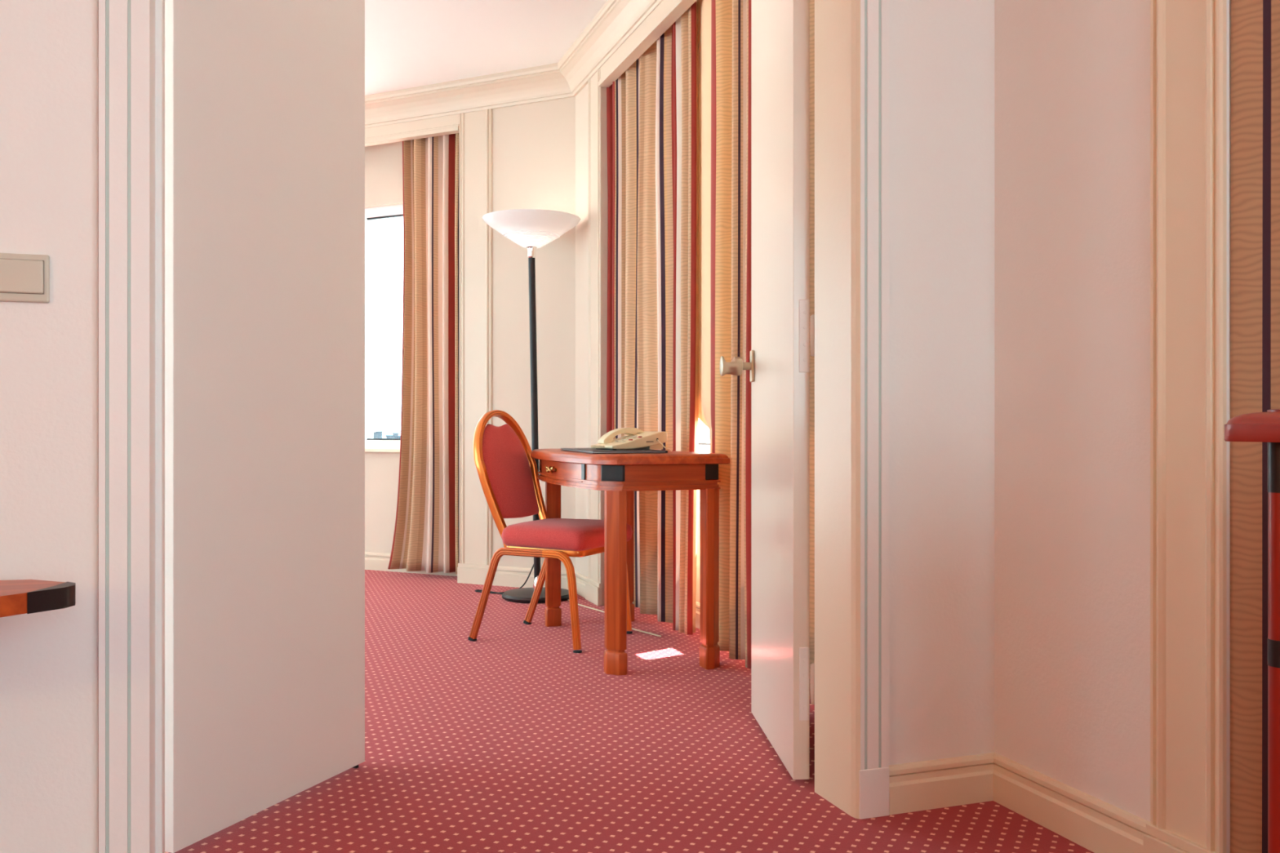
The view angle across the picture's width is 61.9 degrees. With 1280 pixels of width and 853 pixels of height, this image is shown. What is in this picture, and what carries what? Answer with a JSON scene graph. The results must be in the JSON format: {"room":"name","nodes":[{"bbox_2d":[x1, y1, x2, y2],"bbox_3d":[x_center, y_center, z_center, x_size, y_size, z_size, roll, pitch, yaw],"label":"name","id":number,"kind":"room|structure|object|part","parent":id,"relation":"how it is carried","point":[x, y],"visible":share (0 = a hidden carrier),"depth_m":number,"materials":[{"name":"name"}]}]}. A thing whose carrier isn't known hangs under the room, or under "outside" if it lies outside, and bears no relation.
{"room":"hotel room","nodes":[
{"label":"hotel room","id":0,"kind":"room"},
{"bbox_2d":[0,0,97,852],"bbox_3d":[-2.567,-0.491,1.307,3.518,2.650,0.165,0,0,-19],"label":"wall","id":1,"kind":"structure","parent":0,"point":[49,48],"depth_m":1.77,"materials":[{"name":"white paint"}]},
{"bbox_2d":[0,253,49,302],"bbox_3d":[-1.018,-0.245,1.756,0.081,0.079,0.012,0,0,-19],"label":"light switch","id":2,"kind":"object","parent":1,"relation":"attached to","point":[24,277],"visible":1,"depth_m":1.75,"materials":[{"name":"beige plastic"}]},
{"bbox_2d":[97,0,151,852],"bbox_3d":[-0.872,-0.266,1.803,0.080,2.200,0.020,0,0,-19],"label":"trim","id":3,"kind":"structure","parent":1,"relation":"attached to","point":[124,26],"depth_m":1.79,"materials":[{"name":"white wood"}]},
{"bbox_2d":[151,0,164,852],"bbox_3d":[-0.880,-0.236,1.898,0.057,2.140,0.165,0,0,-19],"label":"trim","id":4,"kind":"structure","parent":1,"relation":"attached to","point":[157,6],"depth_m":1.90,"materials":[{"name":"white wood"}]},
{"bbox_2d":[164,0,364,852],"bbox_3d":[-0.804,-0.221,2.341,0.039,2.110,0.606,0,0,22],"label":"door","id":5,"kind":"structure","parent":1,"relation":"in","point":[264,100],"depth_m":2.28,"materials":[{"name":"beige wood"}]},
{"bbox_2d":[364,141,403,553],"bbox_3d":[-1.627,-0.491,6.336,1.745,2.650,0.160,0,0,26],"label":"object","id":6,"kind":"structure","parent":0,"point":[384,162],"depth_m":6.19,"materials":[{"name":"cream paint"}]},
{"bbox_2d":[364,204,403,452],"bbox_3d":[-1.645,-0.569,6.298,1.725,1.435,0.145,0,0,26],"label":"window","id":7,"kind":"structure","parent":6,"relation":"attached to","point":[371,445],"depth_m":6.30,"materials":[{"name":"white paint"}]},
{"bbox_3d":[-1.656,0.139,6.275,1.725,0.020,0.095,0,0,26],"label":"sill","id":8,"kind":"part","parent":7,"relation":"part of","materials":[{"name":"beige"}]},
{"bbox_2d":[364,551,457,576],"bbox_3d":[-1.665,0.783,6.256,1.745,0.101,0.017,0,0,26],"label":"baseboard","id":9,"kind":"structure","parent":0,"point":[373,561],"depth_m":6.17,"materials":[{"name":"beige wood"}]},
{"bbox_2d":[364,0,607,95],"bbox_3d":[-1.643,-1.891,1.968,6.200,0.150,11.600,0,0,-19],"label":"ceiling","id":10,"kind":"structure","parent":0,"point":[409,43],"depth_m":4.97,"materials":[{"name":"white paint"}]},
{"bbox_3d":[1.774,-1.701,-0.340,0.035,0.230,4.586,0,0,-19],"label":"trim","id":11,"kind":"structure","parent":10,"relation":"attached to","visible":0},
{"bbox_2d":[1230,0,1279,852],"bbox_3d":[1.199,-0.439,1.384,0.078,2.494,0.955,0,0,-19],"label":"curtain","id":12,"kind":"object","parent":11,"relation":"hanging from","point":[1255,135],"visible":0.88,"depth_m":1.79,"materials":[{"name":"brown fabric"}]},
{"bbox_2d":[492,96,575,571],"bbox_3d":[-0.567,-0.491,5.714,0.705,2.650,0.360,0,0,26],"label":"wall","id":13,"kind":"structure","parent":0,"point":[534,144],"depth_m":5.49,"materials":[{"name":"cream paint"}]},
{"bbox_2d":[364,113,459,146],"bbox_3d":[-1.746,-1.633,6.088,1.745,0.105,0.050,0,0,26],"label":"trim","id":14,"kind":"structure","parent":13,"relation":"attached to","point":[449,124],"depth_m":5.83,"materials":[{"name":"beige wood"}]},
{"bbox_2d":[387,133,459,573],"bbox_3d":[-1.169,-0.431,5.884,0.506,2.469,0.086,0,0,24],"label":"curtain","id":15,"kind":"object","parent":13,"relation":"hanging from","point":[426,535],"visible":0.91,"depth_m":5.87,"materials":[{"name":"fabric"}]},
{"bbox_2d":[457,108,492,585],"bbox_3d":[-0.874,-0.418,5.649,0.211,2.505,0.024,0,0,26],"label":"trim","id":16,"kind":"structure","parent":13,"relation":"attached to","point":[476,126],"depth_m":5.66,"materials":[{"name":"beige wood"}]},
{"bbox_2d":[492,565,587,598],"bbox_3d":[-0.502,0.783,5.407,1.080,0.101,0.228,0,0,43],"label":"baseboard","id":17,"kind":"structure","parent":13,"relation":"attached to","point":[508,576],"depth_m":5.52,"materials":[{"name":"beige wood"}]},
{"bbox_2d":[164,569,1093,852],"bbox_3d":[-1.643,0.894,1.968,6.200,0.120,11.600,0,0,-19],"label":"floor","id":18,"kind":"structure","parent":0,"point":[510,739],"depth_m":2.63,"materials":[{"name":"red carpet"}]},
{"bbox_2d":[0,579,75,617],"bbox_3d":[-1.282,0.537,1.357,0.977,0.594,0.450,0,0,-19],"label":"side table","id":19,"kind":"object","parent":18,"relation":"on","point":[17,597],"visible":1,"depth_m":1.57,"materials":[{"name":"brown wood"}]},
{"bbox_2d":[475,564,533,594],"bbox_3d":[-0.679,0.699,5.330,0.319,0.267,0.315,0,0,8],"label":"lamp cord","id":20,"kind":"object","parent":18,"relation":"on","point":[477,590],"visible":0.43,"depth_m":5.39,"materials":[{"name":"black rubber"}]},
{"bbox_2d":[482,208,580,603],"bbox_3d":[-0.526,-0.087,5.185,0.476,1.843,0.476,0,0,-19],"label":"floor lamp","id":21,"kind":"object","parent":18,"relation":"on","point":[531,229],"visible":0.92,"depth_m":5.12,"materials":[{"name":"black paint"}]},
{"bbox_3d":[-0.526,-0.938,5.185,0.476,0.142,0.476,0,0,-19],"label":"lamp shade","id":22,"kind":"part","parent":21,"relation":"part of","materials":[{"name":"white glass"}]},
{"bbox_2d":[467,409,632,653],"bbox_3d":[-0.358,0.386,4.228,0.548,0.908,0.432,0,0,27],"label":"banquet chair","id":23,"kind":"object","parent":18,"relation":"on","point":[508,473],"visible":0.94,"depth_m":4.16,"materials":[{"name":"red fabric"}]},
{"bbox_3d":[-0.514,0.645,4.079,0.344,0.365,0.025,0,0,29],"label":"leg","id":24,"kind":"part","parent":23,"relation":"part of","materials":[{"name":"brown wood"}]},
{"bbox_3d":[-0.527,0.178,4.314,0.128,0.376,0.332,0,0,27],"label":"backrest","id":25,"kind":"part","parent":23,"relation":"part of","materials":[{"name":"red fabric"}]},
{"bbox_3d":[-0.513,0.209,4.306,0.201,0.554,0.392,0,0,27],"label":"frame","id":26,"kind":"part","parent":23,"relation":"part of","materials":[{"name":"orange metal"}]},
{"bbox_3d":[-0.330,0.645,4.442,0.344,0.365,0.025,0,0,25],"label":"leg","id":27,"kind":"part","parent":23,"relation":"part of","materials":[{"name":"brown metal"}]},
{"bbox_3d":[-0.292,0.471,4.194,0.361,0.026,0.392,0,0,27],"label":"seat frame","id":28,"kind":"part","parent":23,"relation":"part of","materials":[{"name":"orange metal"}]},
{"bbox_3d":[-0.290,0.643,3.965,0.160,0.361,0.021,0,0,27],"label":"leg","id":29,"kind":"part","parent":23,"relation":"part of","materials":[{"name":"orange metal"}]},
{"bbox_3d":[-0.289,0.415,4.193,0.392,0.089,0.432,0,0,27],"label":"seat","id":30,"kind":"part","parent":23,"relation":"part of","materials":[{"name":"red fabric"}]},
{"bbox_3d":[-0.105,0.643,4.328,0.160,0.361,0.021,0,0,27],"label":"leg","id":31,"kind":"part","parent":23,"relation":"part of","materials":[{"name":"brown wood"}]},
{"bbox_2d":[565,572,661,636],"bbox_3d":[-0.179,0.783,4.774,0.081,0.100,1.234,0,0,-22],"label":"cable","id":32,"kind":"object","parent":18,"relation":"on","point":[566,572],"visible":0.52,"depth_m":4.80,"materials":[{"name":"beige plastic"}]},
{"bbox_2d":[530,448,729,675],"bbox_3d":[-0.105,0.464,4.080,0.511,0.740,1.050,0,0,-19],"label":"writing desk","id":33,"kind":"object","parent":18,"relation":"on","point":[619,475],"visible":0.98,"depth_m":3.66,"materials":[{"name":"brown wood"}]},
{"bbox_3d":[-0.336,0.162,4.015,0.030,0.027,0.091,0,0,-19],"label":"handle","id":34,"kind":"part","parent":33,"relation":"part of","materials":[{"name":"gold metal"}]},
{"bbox_3d":[-0.368,0.482,4.477,0.062,0.536,0.062,0,0,-19],"label":"leg","id":35,"kind":"part","parent":33,"relation":"part of","materials":[{"name":"brown wood"}]},
{"bbox_3d":[-0.307,0.164,4.019,0.032,0.065,0.590,0,0,-19],"label":"drawer","id":36,"kind":"part","parent":33,"relation":"part of","materials":[{"name":"brown wood"}]},
{"bbox_2d":[560,448,667,453],"bbox_3d":[-0.107,0.089,3.952,0.271,0.008,0.530,0,0,-16],"label":"folder","id":37,"kind":"object","parent":33,"relation":"on","point":[593,451],"visible":0.81,"depth_m":3.73,"materials":[{"name":"black leather"}]},
{"bbox_3d":[-0.083,0.482,3.600,0.062,0.536,0.062,0,0,-19],"label":"leg","id":38,"kind":"part","parent":33,"relation":"part of","materials":[{"name":"brown wood"}]},
{"bbox_3d":[-0.105,0.208,4.080,0.453,0.017,0.992,0,0,-19],"label":"moulding","id":39,"kind":"part","parent":33,"relation":"part of","materials":[{"name":"brown wood"}]},
{"bbox_3d":[-0.064,0.482,4.584,0.062,0.536,0.062,0,0,-19],"label":"leg","id":40,"kind":"part","parent":33,"relation":"part of","materials":[{"name":"brown wood"}]},
{"bbox_2d":[591,427,671,451],"bbox_3d":[-0.033,0.048,3.931,0.297,0.088,0.199,0,0,-28],"label":"telephone","id":41,"kind":"object","parent":33,"relation":"on","point":[636,438],"visible":1,"depth_m":3.91,"materials":[{"name":"beige plastic"}]},
{"bbox_3d":[-0.160,0.074,3.896,0.038,0.011,0.083,0,0,-28],"label":"coiled cord","id":42,"kind":"part","parent":41,"relation":"part of","materials":[{"name":"beige plastic"}]},
{"bbox_3d":[0.104,0.070,3.924,0.043,0.046,0.088,0,0,36],"label":"line cord","id":43,"kind":"part","parent":41,"relation":"part of","materials":[{"name":"beige plastic"}]},
{"bbox_3d":[0.247,0.482,3.697,0.062,0.536,0.062,0,0,-19],"label":"leg","id":44,"kind":"part","parent":33,"relation":"part of","materials":[{"name":"brown wood"}]},
{"bbox_2d":[1224,408,1279,852],"bbox_3d":[1.016,0.407,0.920,0.473,0.854,0.817,0,0,-19],"label":"dresser","id":45,"kind":"object","parent":18,"relation":"on","point":[1262,427],"visible":1,"depth_m":1.19,"materials":[{"name":"red wood"}]},
{"bbox_3d":[0.720,0.426,1.198,0.025,0.816,0.025,0,0,-19],"label":"corner post","id":46,"kind":"part","parent":45,"relation":"part of","materials":[{"name":"red wood"}]},
{"bbox_2d":[575,83,706,605],"bbox_3d":[-0.053,-0.491,5.411,0.524,2.650,0.759,0,0,-19],"label":"wall","id":47,"kind":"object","parent":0,"point":[581,98],"visible":0.12,"depth_m":5.25,"materials":[{"name":"cream paint"}]},
{"bbox_2d":[585,67,602,605],"bbox_3d":[-0.219,-0.418,5.056,0.024,2.505,0.206,0,0,-19],"label":"trim","id":48,"kind":"structure","parent":47,"relation":"attached to","point":[593,585],"depth_m":5.04,"materials":[{"name":"beige wood"}]},
{"bbox_2d":[598,0,696,87],"bbox_3d":[0.256,-1.633,3.750,0.050,0.105,2.580,0,0,-19],"label":"trim","id":49,"kind":"structure","parent":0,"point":[667,12],"depth_m":4.42,"materials":[{"name":"beige wood"}]},
{"bbox_2d":[696,489,700,603],"bbox_3d":[0.533,-0.491,3.848,0.150,2.650,2.580,0,0,-19],"label":"wall","id":50,"kind":"structure","parent":0,"point":[698,557],"depth_m":4.45,"materials":[{"name":"beige paint"}]},
{"bbox_2d":[364,0,662,128],"bbox_3d":[-1.888,-1.744,5.000,6.834,0.145,2.154,0,0,28],"label":"trim","id":51,"kind":"structure","parent":50,"relation":"attached to","point":[616,20],"depth_m":5.46,"materials":[{"name":"beige wood"}]},
{"bbox_2d":[606,0,698,635],"bbox_3d":[0.050,-0.442,4.516,0.093,2.489,0.999,0,0,-19],"label":"curtain","id":52,"kind":"object","parent":50,"relation":"hanging from","point":[652,108],"visible":0.84,"depth_m":4.36,"materials":[{"name":"fabric"}]},
{"bbox_2d":[695,601,700,629],"bbox_3d":[0.455,0.783,3.820,0.017,0.101,2.580,0,0,-19],"label":"baseboard","id":53,"kind":"structure","parent":50,"relation":"attached to","point":[698,604],"depth_m":4.41,"materials":[{"name":"beige wood"}]},
{"bbox_2d":[697,442,710,453],"bbox_3d":[0.526,-0.666,3.930,0.070,1.600,2.170,0,0,-19],"label":"window","id":54,"kind":"structure","parent":50,"relation":"in","point":[702,447],"depth_m":4.55,"materials":[{"name":"glass"}]},
{"bbox_2d":[697,0,814,699],"bbox_3d":[0.457,-0.439,3.396,0.088,2.494,1.723,0,0,-19],"label":"curtain","id":55,"kind":"object","parent":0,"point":[724,26],"visible":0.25,"depth_m":3.79,"materials":[{"name":"fabric"}]},
{"bbox_2d":[888,0,994,764],"bbox_3d":[0.808,-0.491,2.489,0.730,2.650,0.165,0,0,-19],"label":"wall","id":56,"kind":"structure","parent":0,"point":[941,52],"depth_m":2.35,"materials":[{"name":"white paint"}]},
{"bbox_2d":[720,0,814,779],"bbox_3d":[0.318,-0.227,2.768,0.148,2.098,0.599,0,0,-3],"label":"door","id":57,"kind":"structure","parent":56,"relation":"in","point":[779,366],"depth_m":2.62,"materials":[{"name":"beige paint"}]},
{"bbox_3d":[0.272,-0.171,3.021,0.086,0.058,0.058,0,0,-4],"label":"knob","id":58,"kind":"part","parent":57,"relation":"part of","materials":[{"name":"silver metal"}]},
{"bbox_3d":[0.318,-0.171,3.024,0.009,0.090,0.032,0,0,-4],"label":"rose plate","id":59,"kind":"part","parent":57,"relation":"part of","materials":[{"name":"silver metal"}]},
{"bbox_3d":[0.357,-0.227,2.775,0.039,2.098,0.589,0,0,-4],"label":"panel","id":60,"kind":"part","parent":57,"relation":"part of","materials":[{"name":"beige paint"}]},
{"bbox_2d":[814,0,860,819],"bbox_3d":[0.447,-0.236,2.354,0.040,2.140,0.183,0,0,-19],"label":"trim","id":61,"kind":"structure","parent":56,"relation":"attached to","point":[837,22],"depth_m":2.33,"materials":[{"name":"beige wood"}]},
{"bbox_2d":[858,0,888,819],"bbox_3d":[0.497,-0.266,2.283,0.072,2.200,0.020,0,0,-19],"label":"trim","id":62,"kind":"structure","parent":56,"relation":"attached to","point":[873,774],"depth_m":2.27,"materials":[{"name":"white wood"}]},
{"bbox_2d":[994,0,1231,852],"bbox_3d":[1.090,-0.491,2.175,0.405,2.650,0.614,0,0,-19],"label":"wall","id":63,"kind":"structure","parent":0,"point":[1072,77],"depth_m":2.16,"materials":[{"name":"white paint"}]},
{"bbox_2d":[888,752,1150,852],"bbox_3d":[0.766,0.783,2.059,0.283,0.101,0.620,0,0,-19],"label":"baseboard","id":64,"kind":"structure","parent":63,"relation":"attached to","point":[1096,825],"depth_m":2.29,"materials":[{"name":"beige wood"}]},
{"bbox_2d":[1142,0,1226,852],"bbox_3d":[0.963,-0.418,1.888,0.024,2.505,0.164,0,0,-19],"label":"trim","id":65,"kind":"structure","parent":63,"relation":"attached to","point":[1188,37],"depth_m":1.89,"materials":[{"name":"beige wood"}]},
{"label":"outside","id":66,"kind":"structure","parent":0,"visible":0},
{"bbox_3d":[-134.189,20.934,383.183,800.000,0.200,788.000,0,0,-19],"label":"ground","id":67,"kind":"structure","parent":66,"visible":0},
{"bbox_2d":[373,431,377,438],"bbox_3d":[-104.873,11.483,420.000,2.536,18.702,2.536,0,0,-36],"label":"building","id":68,"kind":"structure","parent":67,"relation":"on","point":[375,433],"depth_m":419.28,"materials":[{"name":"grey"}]},
{"bbox_2d":[375,431,382,438],"bbox_3d":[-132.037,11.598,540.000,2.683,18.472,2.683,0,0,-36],"label":"building","id":69,"kind":"structure","parent":67,"relation":"on","point":[380,433],"depth_m":539.02,"materials":[{"name":"grey"}]},
{"bbox_2d":[385,435,395,438],"bbox_3d":[-98.355,12.096,420.000,2.717,17.475,2.717,0,0,-36],"label":"building","id":70,"kind":"structure","parent":67,"relation":"on","point":[386,436],"depth_m":419.07,"materials":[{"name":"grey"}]}
]}

